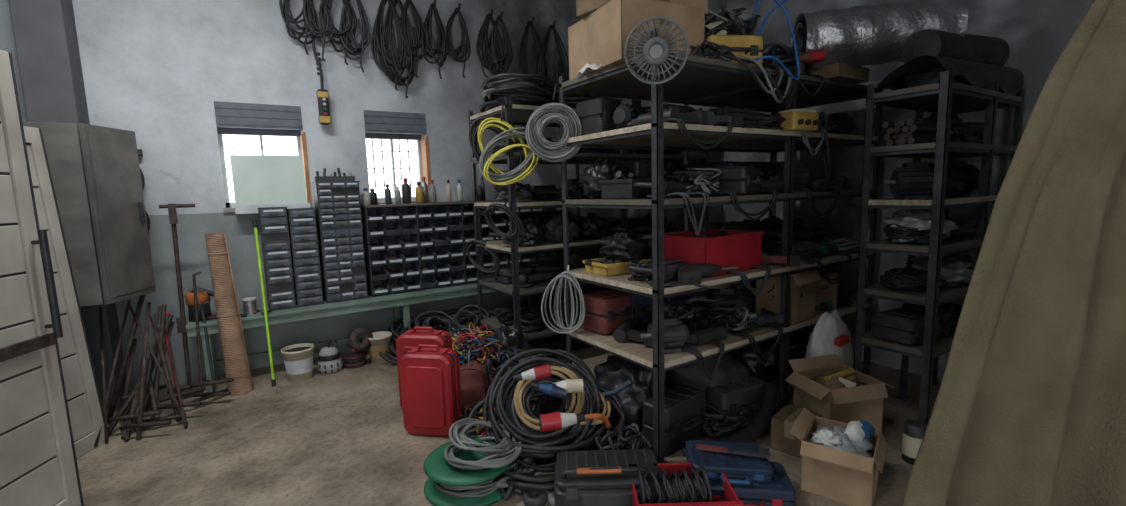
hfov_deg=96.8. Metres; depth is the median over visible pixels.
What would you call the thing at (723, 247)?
plastic tray
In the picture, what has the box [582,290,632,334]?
tool case
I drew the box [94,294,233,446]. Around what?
steel offcuts pile
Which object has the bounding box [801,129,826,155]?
cable
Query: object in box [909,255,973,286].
plastic-wrapped parts
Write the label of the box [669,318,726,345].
drill
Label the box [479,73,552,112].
coils
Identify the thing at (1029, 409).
tarp
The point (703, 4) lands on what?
cardboard box
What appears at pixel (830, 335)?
sack
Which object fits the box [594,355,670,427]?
sack
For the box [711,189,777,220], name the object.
cable
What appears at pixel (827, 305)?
drill
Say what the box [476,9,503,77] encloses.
cable coil
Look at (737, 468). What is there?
tool case
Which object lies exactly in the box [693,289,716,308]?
plastic bag
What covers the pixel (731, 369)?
sack
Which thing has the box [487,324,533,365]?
sack
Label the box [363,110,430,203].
window
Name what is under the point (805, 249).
tool case
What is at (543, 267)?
tool case
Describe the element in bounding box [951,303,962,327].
tool case
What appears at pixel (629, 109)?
motor
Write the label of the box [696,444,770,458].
wrench
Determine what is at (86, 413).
door
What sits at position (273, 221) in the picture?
base cabinet
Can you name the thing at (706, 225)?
plastic bag
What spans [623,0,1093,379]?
wall
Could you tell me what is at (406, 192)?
bottle
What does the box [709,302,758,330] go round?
pile
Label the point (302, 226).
base cabinet
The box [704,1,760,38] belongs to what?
pile
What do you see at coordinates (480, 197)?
spray bottle
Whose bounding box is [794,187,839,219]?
cable
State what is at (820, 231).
tool case
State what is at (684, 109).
tool case
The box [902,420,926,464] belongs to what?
metal can
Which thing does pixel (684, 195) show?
cable
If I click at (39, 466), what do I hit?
door
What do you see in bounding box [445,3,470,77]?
cable coil
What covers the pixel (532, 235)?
plastic bag
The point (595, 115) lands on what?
tool case
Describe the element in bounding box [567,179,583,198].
motor
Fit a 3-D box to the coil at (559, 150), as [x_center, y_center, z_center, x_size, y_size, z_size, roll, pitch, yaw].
[-0.060,-0.892,3.395,0.405,0.549,0.147,-1,7,6]
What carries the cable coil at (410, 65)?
hanging from the wall at (156, 70)
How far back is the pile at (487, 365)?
3.63 m
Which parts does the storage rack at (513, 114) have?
cable coil, cable coil, cable coil, cable coil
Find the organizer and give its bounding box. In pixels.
[361,203,476,296]
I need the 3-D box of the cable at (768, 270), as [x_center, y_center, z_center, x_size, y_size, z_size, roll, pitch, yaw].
[1.195,0.179,3.271,0.323,0.172,0.178,-6,9,-33]
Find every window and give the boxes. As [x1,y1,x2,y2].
[214,101,311,211]
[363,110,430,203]
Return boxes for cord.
[541,265,584,333]
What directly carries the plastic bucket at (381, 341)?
on the floor
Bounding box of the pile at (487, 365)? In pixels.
[484,347,534,401]
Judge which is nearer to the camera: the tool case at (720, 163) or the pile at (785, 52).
the pile at (785, 52)
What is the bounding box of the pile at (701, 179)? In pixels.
[670,168,723,193]
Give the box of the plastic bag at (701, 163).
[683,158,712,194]
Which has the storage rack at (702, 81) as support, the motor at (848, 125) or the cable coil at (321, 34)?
the motor at (848, 125)
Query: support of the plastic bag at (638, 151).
in the storage rack at (513, 114)
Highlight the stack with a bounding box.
[342,349,366,368]
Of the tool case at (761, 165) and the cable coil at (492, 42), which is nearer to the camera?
the tool case at (761, 165)
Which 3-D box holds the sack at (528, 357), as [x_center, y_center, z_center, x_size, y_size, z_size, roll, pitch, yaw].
[-0.202,0.922,3.601,0.415,0.480,0.382,-6,9,-33]
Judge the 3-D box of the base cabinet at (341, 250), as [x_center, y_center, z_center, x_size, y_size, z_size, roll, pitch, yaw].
[-2.142,0.101,4.869,0.382,0.698,0.290,-6,9,-33]
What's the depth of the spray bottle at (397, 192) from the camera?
5.14 m
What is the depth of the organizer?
5.26 m
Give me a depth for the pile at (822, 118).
3.68 m
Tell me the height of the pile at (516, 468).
0.105 m
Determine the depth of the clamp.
4.04 m
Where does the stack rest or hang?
on the floor
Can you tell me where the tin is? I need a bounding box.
[242,297,256,314]
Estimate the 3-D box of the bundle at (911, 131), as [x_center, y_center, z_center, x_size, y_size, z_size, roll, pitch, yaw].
[2.129,-0.723,3.023,0.377,0.144,0.180,-5,8,-27]
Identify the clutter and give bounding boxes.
[205,309,271,319]
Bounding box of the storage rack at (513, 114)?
[468,97,708,340]
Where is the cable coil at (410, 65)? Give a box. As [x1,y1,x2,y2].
[380,0,416,97]
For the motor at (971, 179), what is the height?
0.229 m
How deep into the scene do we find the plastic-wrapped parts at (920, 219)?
3.02 m
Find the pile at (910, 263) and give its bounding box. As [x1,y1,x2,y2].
[901,258,946,281]
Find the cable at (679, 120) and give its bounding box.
[663,118,732,149]
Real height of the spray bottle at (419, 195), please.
0.221 m
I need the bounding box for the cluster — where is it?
[314,168,354,181]
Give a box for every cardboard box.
[568,0,704,79]
[576,0,669,18]
[670,0,707,14]
[755,269,820,324]
[770,404,821,457]
[786,354,893,431]
[790,408,886,505]
[815,269,837,313]
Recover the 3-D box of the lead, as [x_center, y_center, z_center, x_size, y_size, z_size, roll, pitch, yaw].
[1.440,-1.257,3.378,0.320,0.143,0.551,-6,9,-33]
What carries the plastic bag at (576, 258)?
in the storage rack at (513, 114)
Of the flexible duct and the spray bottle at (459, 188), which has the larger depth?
the spray bottle at (459, 188)
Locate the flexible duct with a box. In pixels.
[681,379,777,454]
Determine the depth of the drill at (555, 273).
4.60 m
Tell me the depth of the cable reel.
2.63 m
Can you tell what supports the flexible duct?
on the floor
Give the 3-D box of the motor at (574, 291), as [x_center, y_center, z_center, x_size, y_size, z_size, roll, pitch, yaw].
[0.149,0.498,5.193,0.157,0.194,0.290,4,9,37]
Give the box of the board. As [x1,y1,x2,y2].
[361,199,519,207]
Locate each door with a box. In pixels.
[0,50,83,505]
[23,126,108,458]
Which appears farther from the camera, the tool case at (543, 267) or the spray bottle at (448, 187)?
the spray bottle at (448, 187)
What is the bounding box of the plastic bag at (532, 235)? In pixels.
[509,217,545,245]
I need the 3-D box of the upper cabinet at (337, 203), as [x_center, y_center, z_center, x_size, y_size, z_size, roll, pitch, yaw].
[-2.159,-0.464,4.798,0.382,0.438,0.290,-6,9,-33]
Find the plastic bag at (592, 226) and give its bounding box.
[577,212,609,238]
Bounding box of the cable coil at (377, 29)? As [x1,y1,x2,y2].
[371,0,406,90]
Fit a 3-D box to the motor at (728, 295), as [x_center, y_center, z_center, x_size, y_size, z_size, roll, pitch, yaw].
[1.234,0.374,3.833,0.290,0.218,0.180,0,7,11]
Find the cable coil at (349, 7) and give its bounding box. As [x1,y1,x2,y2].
[319,0,356,64]
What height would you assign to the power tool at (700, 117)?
0.094 m
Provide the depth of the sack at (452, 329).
4.32 m
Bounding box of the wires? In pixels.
[451,322,503,377]
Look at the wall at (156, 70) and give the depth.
4.56 m
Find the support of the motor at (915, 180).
on the storage rack at (946, 97)
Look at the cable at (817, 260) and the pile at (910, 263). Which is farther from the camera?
the cable at (817, 260)
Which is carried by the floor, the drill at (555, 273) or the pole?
the pole
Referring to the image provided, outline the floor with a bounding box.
[77,334,941,505]
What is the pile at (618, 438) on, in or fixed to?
on the floor
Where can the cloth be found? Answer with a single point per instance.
(593, 66)
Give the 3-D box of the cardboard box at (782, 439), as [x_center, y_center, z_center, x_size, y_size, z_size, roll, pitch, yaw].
[1.426,1.085,3.049,0.221,0.201,0.242,5,10,45]
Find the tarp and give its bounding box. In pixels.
[902,0,1125,505]
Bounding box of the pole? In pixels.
[252,220,275,386]
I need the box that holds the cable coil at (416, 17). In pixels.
[400,0,428,76]
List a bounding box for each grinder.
[489,231,510,242]
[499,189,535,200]
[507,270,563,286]
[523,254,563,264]
[541,188,570,199]
[608,225,620,231]
[629,179,693,196]
[629,262,688,285]
[818,176,851,188]
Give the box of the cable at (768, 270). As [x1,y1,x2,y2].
[725,265,770,294]
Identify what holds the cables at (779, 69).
on the storage rack at (702, 81)
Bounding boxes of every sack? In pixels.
[446,327,479,342]
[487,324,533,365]
[518,354,562,402]
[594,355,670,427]
[668,353,749,410]
[727,337,778,393]
[805,309,853,367]
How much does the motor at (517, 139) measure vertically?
0.223 m
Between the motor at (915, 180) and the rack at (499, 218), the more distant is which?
the rack at (499, 218)
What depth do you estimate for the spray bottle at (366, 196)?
4.93 m
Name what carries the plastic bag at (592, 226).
in the storage rack at (513, 114)
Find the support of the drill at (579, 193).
in the storage rack at (513, 114)
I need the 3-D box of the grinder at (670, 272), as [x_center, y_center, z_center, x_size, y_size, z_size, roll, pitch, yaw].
[0.682,0.096,3.155,0.279,0.108,0.674,4,9,37]
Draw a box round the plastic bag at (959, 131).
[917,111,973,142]
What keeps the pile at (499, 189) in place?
in the storage rack at (513, 114)
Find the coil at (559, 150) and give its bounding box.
[526,81,581,162]
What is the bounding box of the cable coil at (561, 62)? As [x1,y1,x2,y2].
[538,21,568,98]
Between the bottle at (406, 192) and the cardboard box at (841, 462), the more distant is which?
the bottle at (406, 192)
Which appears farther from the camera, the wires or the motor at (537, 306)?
the motor at (537, 306)
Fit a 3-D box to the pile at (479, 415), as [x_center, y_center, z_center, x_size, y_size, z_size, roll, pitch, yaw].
[-0.507,1.130,3.410,0.430,0.140,0.346,-6,9,-33]
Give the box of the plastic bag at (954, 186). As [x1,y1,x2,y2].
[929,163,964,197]
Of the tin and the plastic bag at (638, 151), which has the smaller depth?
the tin
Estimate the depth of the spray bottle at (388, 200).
5.01 m
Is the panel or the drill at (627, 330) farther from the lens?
the panel
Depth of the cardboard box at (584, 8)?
3.00 m
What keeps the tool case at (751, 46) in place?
on the storage rack at (702, 81)
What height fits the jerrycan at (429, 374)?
0.606 m
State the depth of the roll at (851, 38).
3.30 m
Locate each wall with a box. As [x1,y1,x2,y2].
[0,0,622,391]
[8,0,125,409]
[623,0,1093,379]
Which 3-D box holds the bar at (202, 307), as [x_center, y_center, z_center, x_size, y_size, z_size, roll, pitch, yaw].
[-2.894,0.782,4.099,0.067,0.772,0.169,-6,9,-33]
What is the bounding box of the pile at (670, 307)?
[641,301,695,329]
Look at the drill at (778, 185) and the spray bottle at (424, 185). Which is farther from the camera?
the spray bottle at (424, 185)
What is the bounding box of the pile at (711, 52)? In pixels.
[689,41,735,61]
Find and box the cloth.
[576,63,610,77]
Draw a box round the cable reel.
[423,418,521,505]
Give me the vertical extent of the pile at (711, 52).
0.119 m
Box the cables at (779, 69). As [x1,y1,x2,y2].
[723,54,823,105]
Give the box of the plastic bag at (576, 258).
[560,249,590,270]
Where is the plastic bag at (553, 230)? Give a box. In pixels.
[542,215,579,242]
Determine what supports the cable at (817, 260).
on the storage rack at (702, 81)
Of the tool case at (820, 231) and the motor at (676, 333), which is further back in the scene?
the tool case at (820, 231)
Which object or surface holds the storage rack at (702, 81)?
on the floor
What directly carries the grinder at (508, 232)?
on the storage rack at (513, 114)
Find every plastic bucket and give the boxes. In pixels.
[280,343,314,381]
[368,331,391,363]
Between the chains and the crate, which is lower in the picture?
the crate
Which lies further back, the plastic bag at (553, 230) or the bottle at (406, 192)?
the bottle at (406, 192)
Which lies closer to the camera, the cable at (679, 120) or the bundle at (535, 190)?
the cable at (679, 120)
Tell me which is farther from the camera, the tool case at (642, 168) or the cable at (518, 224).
the cable at (518, 224)
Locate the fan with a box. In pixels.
[624,16,688,84]
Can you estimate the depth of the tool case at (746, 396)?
3.33 m
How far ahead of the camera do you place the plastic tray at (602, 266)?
3.33 m
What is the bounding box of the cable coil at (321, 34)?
[303,0,332,60]
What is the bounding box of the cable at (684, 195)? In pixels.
[665,192,709,235]
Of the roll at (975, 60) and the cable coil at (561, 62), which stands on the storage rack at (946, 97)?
the roll at (975, 60)
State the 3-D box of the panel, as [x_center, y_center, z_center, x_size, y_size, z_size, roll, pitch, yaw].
[-2.690,-0.635,4.610,0.600,0.519,0.150,-6,9,-33]
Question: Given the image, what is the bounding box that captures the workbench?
[186,282,563,391]
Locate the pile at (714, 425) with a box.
[701,410,749,437]
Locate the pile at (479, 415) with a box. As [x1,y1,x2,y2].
[458,402,495,435]
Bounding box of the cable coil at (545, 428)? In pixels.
[468,348,632,491]
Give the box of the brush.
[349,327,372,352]
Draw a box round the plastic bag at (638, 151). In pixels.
[634,145,651,153]
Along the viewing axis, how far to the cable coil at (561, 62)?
6.09 m
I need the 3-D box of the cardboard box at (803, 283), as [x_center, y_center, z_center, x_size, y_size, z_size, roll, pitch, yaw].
[1.653,0.278,3.746,0.456,0.413,0.386,-7,9,-37]
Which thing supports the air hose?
on the cables at (779, 69)
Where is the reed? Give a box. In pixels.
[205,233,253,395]
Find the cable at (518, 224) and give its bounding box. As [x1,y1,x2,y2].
[465,200,522,272]
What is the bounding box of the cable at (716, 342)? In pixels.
[677,340,724,380]
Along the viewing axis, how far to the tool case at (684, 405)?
3.06 m
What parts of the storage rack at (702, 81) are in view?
cable coil, cable coil, cable coil, cable coil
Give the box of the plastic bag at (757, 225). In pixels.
[740,218,771,240]
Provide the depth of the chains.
4.12 m
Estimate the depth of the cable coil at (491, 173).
3.94 m
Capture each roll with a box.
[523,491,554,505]
[791,0,967,83]
[874,29,1023,94]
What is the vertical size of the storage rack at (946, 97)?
2.180 m
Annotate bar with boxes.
[164,312,178,402]
[192,271,203,392]
[201,301,215,391]
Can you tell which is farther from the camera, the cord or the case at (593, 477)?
the cord
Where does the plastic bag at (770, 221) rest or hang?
in the storage rack at (702, 81)
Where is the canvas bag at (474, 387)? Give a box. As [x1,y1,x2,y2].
[459,361,491,414]
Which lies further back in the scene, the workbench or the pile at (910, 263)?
the workbench
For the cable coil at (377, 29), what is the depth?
5.01 m
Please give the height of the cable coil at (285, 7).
0.697 m
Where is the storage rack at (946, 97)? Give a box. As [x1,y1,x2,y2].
[854,70,1024,424]
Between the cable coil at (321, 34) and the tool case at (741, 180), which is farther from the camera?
the cable coil at (321, 34)
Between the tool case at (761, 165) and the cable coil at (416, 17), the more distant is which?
the cable coil at (416, 17)
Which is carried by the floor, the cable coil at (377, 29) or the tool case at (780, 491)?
the tool case at (780, 491)
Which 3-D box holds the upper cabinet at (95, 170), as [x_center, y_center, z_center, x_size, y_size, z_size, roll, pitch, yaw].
[-3.549,-0.245,3.436,1.021,1.230,0.473,-6,9,-33]
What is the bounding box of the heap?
[378,304,496,364]
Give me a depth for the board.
5.15 m
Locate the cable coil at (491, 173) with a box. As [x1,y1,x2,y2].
[469,100,538,185]
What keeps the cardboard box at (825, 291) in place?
on the storage rack at (702, 81)
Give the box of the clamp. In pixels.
[159,204,200,398]
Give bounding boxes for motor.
[317,339,342,374]
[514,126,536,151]
[534,294,555,317]
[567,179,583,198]
[570,291,583,311]
[613,99,648,128]
[641,315,688,352]
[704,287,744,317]
[768,160,809,191]
[821,113,855,134]
[883,162,933,198]
[947,161,980,195]
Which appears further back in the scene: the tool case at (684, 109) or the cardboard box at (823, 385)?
the tool case at (684, 109)
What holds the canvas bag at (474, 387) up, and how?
on the floor
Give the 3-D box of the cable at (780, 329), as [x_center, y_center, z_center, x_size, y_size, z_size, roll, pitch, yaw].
[1.312,0.604,3.393,0.373,0.192,0.178,-6,9,-33]
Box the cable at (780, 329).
[730,324,782,358]
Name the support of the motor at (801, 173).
on the storage rack at (702, 81)
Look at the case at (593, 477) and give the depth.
2.46 m
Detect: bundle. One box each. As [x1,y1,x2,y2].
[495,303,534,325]
[525,185,557,200]
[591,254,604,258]
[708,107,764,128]
[882,119,936,145]
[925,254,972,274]
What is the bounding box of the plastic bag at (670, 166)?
[664,158,686,180]
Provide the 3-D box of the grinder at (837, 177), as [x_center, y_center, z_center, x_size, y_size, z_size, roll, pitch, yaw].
[2.075,-0.578,4.158,0.279,0.108,0.675,-3,7,-8]
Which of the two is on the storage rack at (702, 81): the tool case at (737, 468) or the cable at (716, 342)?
the cable at (716, 342)
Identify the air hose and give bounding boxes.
[746,0,799,80]
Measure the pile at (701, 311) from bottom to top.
0.193 m
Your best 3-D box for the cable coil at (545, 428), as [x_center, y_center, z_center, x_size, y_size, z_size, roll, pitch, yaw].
[-0.079,0.944,3.010,0.924,0.618,0.805,-6,9,-33]
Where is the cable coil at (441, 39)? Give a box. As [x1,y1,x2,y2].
[423,0,447,78]
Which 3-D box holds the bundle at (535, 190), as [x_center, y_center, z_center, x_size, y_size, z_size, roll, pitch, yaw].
[-0.191,-0.585,4.860,0.375,0.144,0.180,-7,9,-35]
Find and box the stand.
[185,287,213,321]
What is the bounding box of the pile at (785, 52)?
[761,42,811,74]
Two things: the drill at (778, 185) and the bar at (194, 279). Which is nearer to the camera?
the drill at (778, 185)
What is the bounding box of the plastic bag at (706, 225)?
[687,220,718,231]
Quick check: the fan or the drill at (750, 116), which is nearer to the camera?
the fan
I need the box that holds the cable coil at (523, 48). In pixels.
[519,17,546,82]
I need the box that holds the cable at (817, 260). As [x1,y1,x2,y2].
[808,251,850,284]
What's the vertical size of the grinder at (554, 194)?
0.108 m
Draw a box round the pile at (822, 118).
[816,112,840,132]
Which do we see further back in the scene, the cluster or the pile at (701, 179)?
the cluster
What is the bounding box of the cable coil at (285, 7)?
[279,0,318,54]
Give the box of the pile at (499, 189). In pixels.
[492,182,530,200]
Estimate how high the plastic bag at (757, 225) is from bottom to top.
0.293 m
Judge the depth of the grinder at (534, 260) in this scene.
4.89 m
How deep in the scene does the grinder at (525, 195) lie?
4.31 m
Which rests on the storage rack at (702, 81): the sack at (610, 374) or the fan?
the fan
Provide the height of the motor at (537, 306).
0.206 m
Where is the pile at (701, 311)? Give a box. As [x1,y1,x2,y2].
[678,296,722,322]
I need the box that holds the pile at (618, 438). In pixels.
[594,420,650,449]
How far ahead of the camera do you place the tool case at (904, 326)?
3.08 m
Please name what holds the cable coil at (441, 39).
hanging from the wall at (156, 70)
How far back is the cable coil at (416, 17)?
5.14 m
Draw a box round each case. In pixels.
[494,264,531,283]
[529,262,561,273]
[554,449,662,505]
[576,97,622,135]
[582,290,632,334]
[616,289,652,325]
[620,160,664,177]
[642,384,705,454]
[650,104,693,112]
[664,292,692,314]
[685,440,772,484]
[704,35,762,66]
[705,20,740,34]
[706,375,765,420]
[707,161,744,166]
[707,166,764,194]
[709,461,795,505]
[743,161,768,168]
[766,240,819,260]
[792,227,825,242]
[871,308,940,345]
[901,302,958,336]
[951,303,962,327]
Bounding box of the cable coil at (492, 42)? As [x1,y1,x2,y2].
[488,11,512,82]
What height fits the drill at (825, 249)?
0.094 m
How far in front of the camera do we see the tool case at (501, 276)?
4.65 m
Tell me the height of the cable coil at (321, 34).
0.736 m
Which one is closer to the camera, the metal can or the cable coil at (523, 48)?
the metal can
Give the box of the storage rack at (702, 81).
[558,53,882,462]
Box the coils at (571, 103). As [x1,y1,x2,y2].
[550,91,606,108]
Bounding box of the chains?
[137,149,149,233]
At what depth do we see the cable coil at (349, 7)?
4.77 m
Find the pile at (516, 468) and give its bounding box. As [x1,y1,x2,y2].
[491,457,542,499]
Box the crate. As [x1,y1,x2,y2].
[629,462,743,505]
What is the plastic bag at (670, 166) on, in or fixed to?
in the storage rack at (702, 81)
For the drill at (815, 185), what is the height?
0.094 m
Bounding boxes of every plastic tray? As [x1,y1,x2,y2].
[583,257,649,276]
[599,171,665,198]
[664,227,763,277]
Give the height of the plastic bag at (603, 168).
0.287 m
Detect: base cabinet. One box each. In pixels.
[257,207,296,309]
[287,208,323,306]
[317,227,368,302]
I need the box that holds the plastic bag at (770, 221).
[761,214,782,240]
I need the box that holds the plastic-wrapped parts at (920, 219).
[883,209,958,243]
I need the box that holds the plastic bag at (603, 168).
[579,156,629,198]
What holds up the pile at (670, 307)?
in the storage rack at (702, 81)
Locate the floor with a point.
(341, 438)
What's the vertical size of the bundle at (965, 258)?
0.144 m
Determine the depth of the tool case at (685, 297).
3.77 m
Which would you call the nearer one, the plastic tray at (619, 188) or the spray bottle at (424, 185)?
the plastic tray at (619, 188)
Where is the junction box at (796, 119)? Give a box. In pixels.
[778,109,830,183]
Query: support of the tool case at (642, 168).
in the storage rack at (702, 81)
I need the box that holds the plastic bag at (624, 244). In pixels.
[598,227,648,260]
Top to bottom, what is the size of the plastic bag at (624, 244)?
0.220 m
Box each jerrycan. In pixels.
[396,326,452,410]
[399,344,461,436]
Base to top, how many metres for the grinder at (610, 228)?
0.108 m
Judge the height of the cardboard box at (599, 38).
0.341 m
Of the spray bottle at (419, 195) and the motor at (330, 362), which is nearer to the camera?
the motor at (330, 362)
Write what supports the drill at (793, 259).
on the storage rack at (702, 81)
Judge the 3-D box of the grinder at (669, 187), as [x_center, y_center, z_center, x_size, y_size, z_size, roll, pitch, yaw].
[0.705,-0.411,3.150,0.279,0.108,0.674,5,10,44]
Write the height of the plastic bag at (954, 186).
0.220 m
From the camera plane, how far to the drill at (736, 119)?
3.01 m
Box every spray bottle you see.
[362,188,370,204]
[370,189,377,204]
[385,184,391,203]
[395,186,401,203]
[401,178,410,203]
[415,182,423,202]
[421,177,428,202]
[429,180,436,202]
[446,180,451,201]
[456,179,462,200]
[477,186,483,200]
[480,177,485,199]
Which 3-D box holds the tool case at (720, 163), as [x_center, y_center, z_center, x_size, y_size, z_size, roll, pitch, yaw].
[1.344,-0.622,4.103,0.315,0.250,0.290,4,9,39]
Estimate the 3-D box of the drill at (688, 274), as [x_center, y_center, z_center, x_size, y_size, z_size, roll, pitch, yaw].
[0.891,0.126,2.945,0.456,0.094,0.436,-2,7,-2]
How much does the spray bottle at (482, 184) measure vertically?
0.268 m
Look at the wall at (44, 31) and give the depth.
3.58 m
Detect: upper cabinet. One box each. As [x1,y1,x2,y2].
[23,122,155,306]
[312,181,362,228]
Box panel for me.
[230,155,310,213]
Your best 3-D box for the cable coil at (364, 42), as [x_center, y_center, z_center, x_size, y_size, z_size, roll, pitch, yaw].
[-2.030,-2.169,4.856,0.278,0.807,0.186,-6,9,-33]
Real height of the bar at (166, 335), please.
0.722 m
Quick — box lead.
[767,49,825,74]
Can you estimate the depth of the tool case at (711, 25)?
3.16 m
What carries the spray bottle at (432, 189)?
on the board
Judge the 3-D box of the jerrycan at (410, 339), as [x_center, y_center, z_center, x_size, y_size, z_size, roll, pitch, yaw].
[-1.005,0.855,3.655,0.380,0.646,0.178,0,7,11]
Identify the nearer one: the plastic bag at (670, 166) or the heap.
the plastic bag at (670, 166)
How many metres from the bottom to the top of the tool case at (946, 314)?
0.178 m
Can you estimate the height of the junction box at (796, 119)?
0.490 m
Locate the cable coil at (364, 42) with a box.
[339,0,369,72]
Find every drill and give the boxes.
[549,270,580,282]
[575,190,589,198]
[613,320,650,346]
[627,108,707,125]
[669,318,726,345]
[674,263,738,288]
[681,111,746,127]
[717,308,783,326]
[758,180,783,193]
[761,252,814,265]
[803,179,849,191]
[815,300,832,311]
[820,243,838,256]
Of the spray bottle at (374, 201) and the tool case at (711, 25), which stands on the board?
the spray bottle at (374, 201)
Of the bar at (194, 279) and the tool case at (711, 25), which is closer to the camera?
the tool case at (711, 25)
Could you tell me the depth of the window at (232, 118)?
4.64 m

